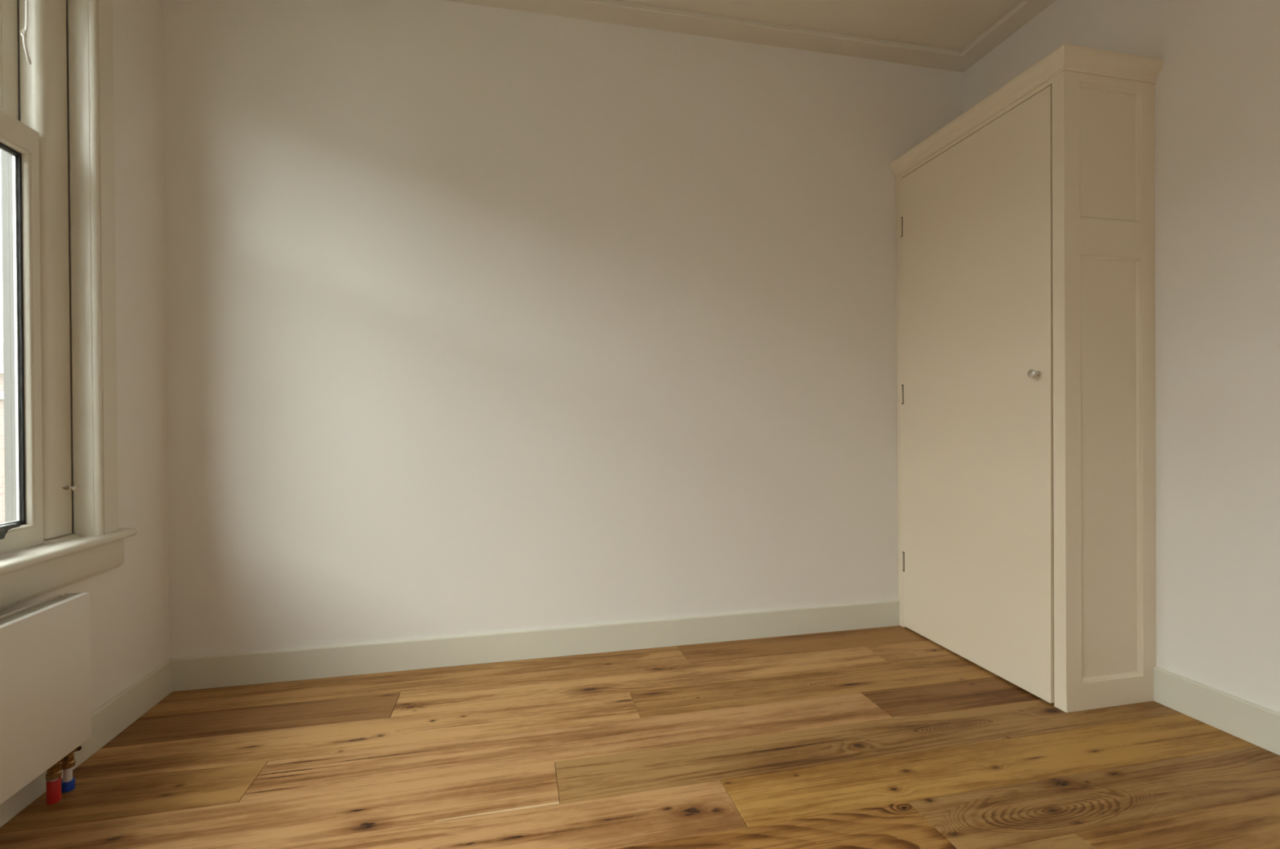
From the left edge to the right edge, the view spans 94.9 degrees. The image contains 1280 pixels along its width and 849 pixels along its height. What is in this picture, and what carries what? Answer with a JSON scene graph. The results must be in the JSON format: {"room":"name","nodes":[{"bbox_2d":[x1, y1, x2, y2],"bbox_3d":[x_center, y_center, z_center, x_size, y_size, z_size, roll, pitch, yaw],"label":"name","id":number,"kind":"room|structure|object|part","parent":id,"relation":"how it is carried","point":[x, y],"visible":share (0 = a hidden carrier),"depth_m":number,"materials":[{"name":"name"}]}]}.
{"room":"empty bedroom","nodes":[
{"label":"empty bedroom","id":0,"kind":"room"},
{"bbox_2d":[0,0,169,711],"bbox_3d":[-1.436,-0.373,0.244,0.160,2.965,3.989,0,0,-12],"label":"wall","id":1,"kind":"structure","parent":0,"point":[129,602],"depth_m":2.04,"materials":[{"name":"paint"}]},
{"bbox_2d":[0,591,91,804],"bbox_3d":[-1.438,0.740,0.959,0.122,0.552,1.381,0,0,-12],"label":"radiator","id":2,"kind":"object","parent":1,"relation":"attached to","point":[46,693],"visible":1,"depth_m":1.47,"materials":[{"name":"metal"}]},
{"bbox_3d":[-1.440,0.661,0.949,0.010,0.392,1.354,0,0,-12],"label":"panel","id":3,"kind":"part","parent":2,"relation":"part of","materials":[{"name":"metal"}]},
{"bbox_2d":[0,593,79,625],"bbox_3d":[-1.415,0.474,0.954,0.043,0.015,1.340,0,0,-12],"label":"grille","id":4,"kind":"object","parent":2,"relation":"attached to","point":[17,615],"depth_m":1.49,"materials":[{"name":"metal"}]},
{"bbox_3d":[-1.559,0.664,1.620,0.043,0.399,0.004,0,0,-12],"label":"panel","id":5,"kind":"part","parent":2,"relation":"part of","materials":[{"name":"metal"}]},
{"bbox_2d":[0,0,137,610],"bbox_3d":[-1.627,-0.532,1.260,0.216,2.001,1.339,0,0,-12],"label":"window","id":6,"kind":"structure","parent":1,"relation":"in","point":[40,555],"depth_m":1.72,"materials":[{"name":"paint"}]},
{"bbox_3d":[-1.686,-1.106,1.245,0.032,0.636,0.847,0,0,-12],"label":"sash","id":7,"kind":"part","parent":6,"relation":"part of","materials":[{"name":"paint"}]},
{"bbox_3d":[-1.802,-0.575,1.721,0.072,1.808,0.128,0,0,-12],"label":"frame","id":8,"kind":"part","parent":6,"relation":"part of","materials":[{"name":"paint"}]},
{"bbox_3d":[-1.632,-0.244,1.259,0.034,1.168,0.839,0,0,-12],"label":"sash","id":9,"kind":"part","parent":6,"relation":"part of","materials":[{"name":"paint"}]},
{"bbox_2d":[20,0,31,64],"bbox_3d":[-1.718,-1.220,1.641,0.012,0.411,0.037,0,0,-12],"label":"pull cord","id":10,"kind":"object","parent":6,"relation":"hanging from","point":[23,33],"visible":1,"depth_m":1.64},
{"bbox_3d":[-1.718,-1.253,1.642,0.006,0.346,0.017,0,0,-12],"label":"cord","id":11,"kind":"part","parent":10,"relation":"part of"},
{"bbox_3d":[-1.620,0.374,1.263,0.216,0.064,1.339,0,0,-12],"label":"sill","id":12,"kind":"part","parent":6,"relation":"part of","materials":[{"name":"paint"}]},
{"bbox_2d":[62,484,78,490],"bbox_3d":[-1.709,0.190,1.764,0.022,0.019,0.045,0,0,-7],"label":"window latch","id":13,"kind":"object","parent":6,"relation":"attached to","point":[73,488],"visible":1,"depth_m":1.76,"materials":[{"name":"metal"}]},
{"bbox_3d":[-1.578,-0.596,1.270,0.066,1.875,1.256,0,0,-12],"label":"casing","id":14,"kind":"part","parent":6,"relation":"part of","materials":[{"name":"paint"}]},
{"bbox_2d":[0,659,172,827],"bbox_3d":[-1.341,0.947,0.262,0.013,0.121,3.976,0,0,-12],"label":"baseboard","id":15,"kind":"structure","parent":1,"relation":"attached to","point":[118,713],"depth_m":1.88,"materials":[{"name":"paint"}]},
{"bbox_2d":[163,0,964,657],"bbox_3d":[-0.096,-0.393,2.678,4.092,2.965,0.200,0,0,-12],"label":"wall","id":16,"kind":"structure","parent":0,"point":[480,319],"depth_m":2.48,"materials":[{"name":"paint"}]},
{"bbox_2d":[168,600,899,691],"bbox_3d":[-0.254,0.930,2.539,3.104,0.121,0.013,0,0,-12],"label":"baseboard","id":17,"kind":"structure","parent":16,"relation":"attached to","point":[212,671],"depth_m":2.47,"materials":[{"name":"paint"}]},
{"bbox_2d":[444,0,980,72],"bbox_3d":[-0.073,-1.763,2.520,3.492,0.025,0.112,0,0,-12],"label":"trim","id":18,"kind":"structure","parent":16,"relation":"attached to","point":[611,11],"depth_m":2.62,"materials":[{"name":"paint"}]},
{"bbox_2d":[0,625,1279,848],"bbox_3d":[0.358,1.055,0.638,3.692,0.120,4.189,0,0,-12],"label":"floor","id":19,"kind":"structure","parent":0,"point":[890,737],"depth_m":1.72,"materials":[{"name":"brown wood"}]},
{"bbox_2d":[890,44,1163,712],"bbox_3d":[1.523,-0.147,2.455,0.425,2.252,0.923,0,0,-12],"label":"tall cabinet","id":20,"kind":"object","parent":19,"relation":"on","point":[1026,424],"visible":1,"depth_m":2.10,"materials":[{"name":"paint"}]},
{"bbox_3d":[1.355,-1.200,2.432,0.030,0.036,0.804,0,0,-12],"label":"head rail","id":21,"kind":"part","parent":20,"relation":"part of","materials":[{"name":"paint"}]},
{"bbox_3d":[1.353,-0.104,2.436,0.031,2.148,0.798,0,0,-12],"label":"door","id":22,"kind":"part","parent":20,"relation":"part of","materials":[{"name":"paint"}]},
{"bbox_3d":[1.519,-1.237,2.452,0.416,0.072,0.922,0,0,-12],"label":"crown moulding","id":23,"kind":"part","parent":20,"relation":"part of","materials":[{"name":"paint"}]},
{"bbox_3d":[1.401,-0.180,2.088,0.032,0.031,0.031,0,0,-12],"label":"knob","id":24,"kind":"part","parent":20,"relation":"part of","materials":[{"name":"silver metal"}]},
{"bbox_3d":[1.630,-0.120,2.049,0.388,2.198,0.024,0,0,-12],"label":"frame","id":25,"kind":"part","parent":20,"relation":"part of","materials":[{"name":"paint"}]},
{"bbox_3d":[1.626,-0.938,2.051,0.262,0.460,0.010,0,0,-12],"label":"panel","id":26,"kind":"part","parent":20,"relation":"part of","materials":[{"name":"paint"}]},
{"bbox_3d":[1.634,0.152,2.055,0.262,1.464,0.010,0,0,-12],"label":"panel","id":27,"kind":"part","parent":20,"relation":"part of","materials":[{"name":"paint"}]},
{"bbox_2d":[613,0,1022,51],"bbox_3d":[0.357,-1.845,0.630,3.852,0.150,4.389,0,0,-12],"label":"ceiling","id":28,"kind":"structure","parent":0,"point":[947,24],"depth_m":2.56,"materials":[{"name":"paint"}]},
{"bbox_2d":[963,0,1279,712],"bbox_3d":[2.152,-0.402,1.023,0.200,2.965,3.989,0,0,-12],"label":"wall","id":29,"kind":"structure","parent":0,"point":[1217,85],"depth_m":1.91,"materials":[{"name":"paint"}]},
{"bbox_2d":[960,0,1056,58],"bbox_3d":[2.002,-1.771,0.930,0.112,0.025,3.877,0,0,-12],"label":"trim","id":30,"kind":"structure","parent":29,"relation":"attached to","point":[1024,11],"depth_m":2.61,"materials":[{"name":"paint"}]},
{"bbox_2d":[1153,666,1279,755],"bbox_3d":[2.152,0.921,0.569,0.013,0.121,3.094,0,0,-12],"label":"baseboard","id":31,"kind":"structure","parent":29,"relation":"attached to","point":[1258,725],"depth_m":1.89,"materials":[{"name":"paint"}]},
{"label":"outside","id":32,"kind":"structure","parent":0,"visible":0},
{"bbox_3d":[-31.045,4.728,-1.613,58.566,0.200,110.000,0,0,-12],"label":"ground","id":33,"kind":"structure","parent":32,"visible":0},
{"bbox_2d":[0,342,4,523],"bbox_3d":[-16.743,1.443,15.657,8.500,6.020,22.700,0,0,-12],"label":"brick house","id":34,"kind":"structure","parent":33,"relation":"on","point":[2,403],"depth_m":10.61,"materials":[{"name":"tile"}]}
]}

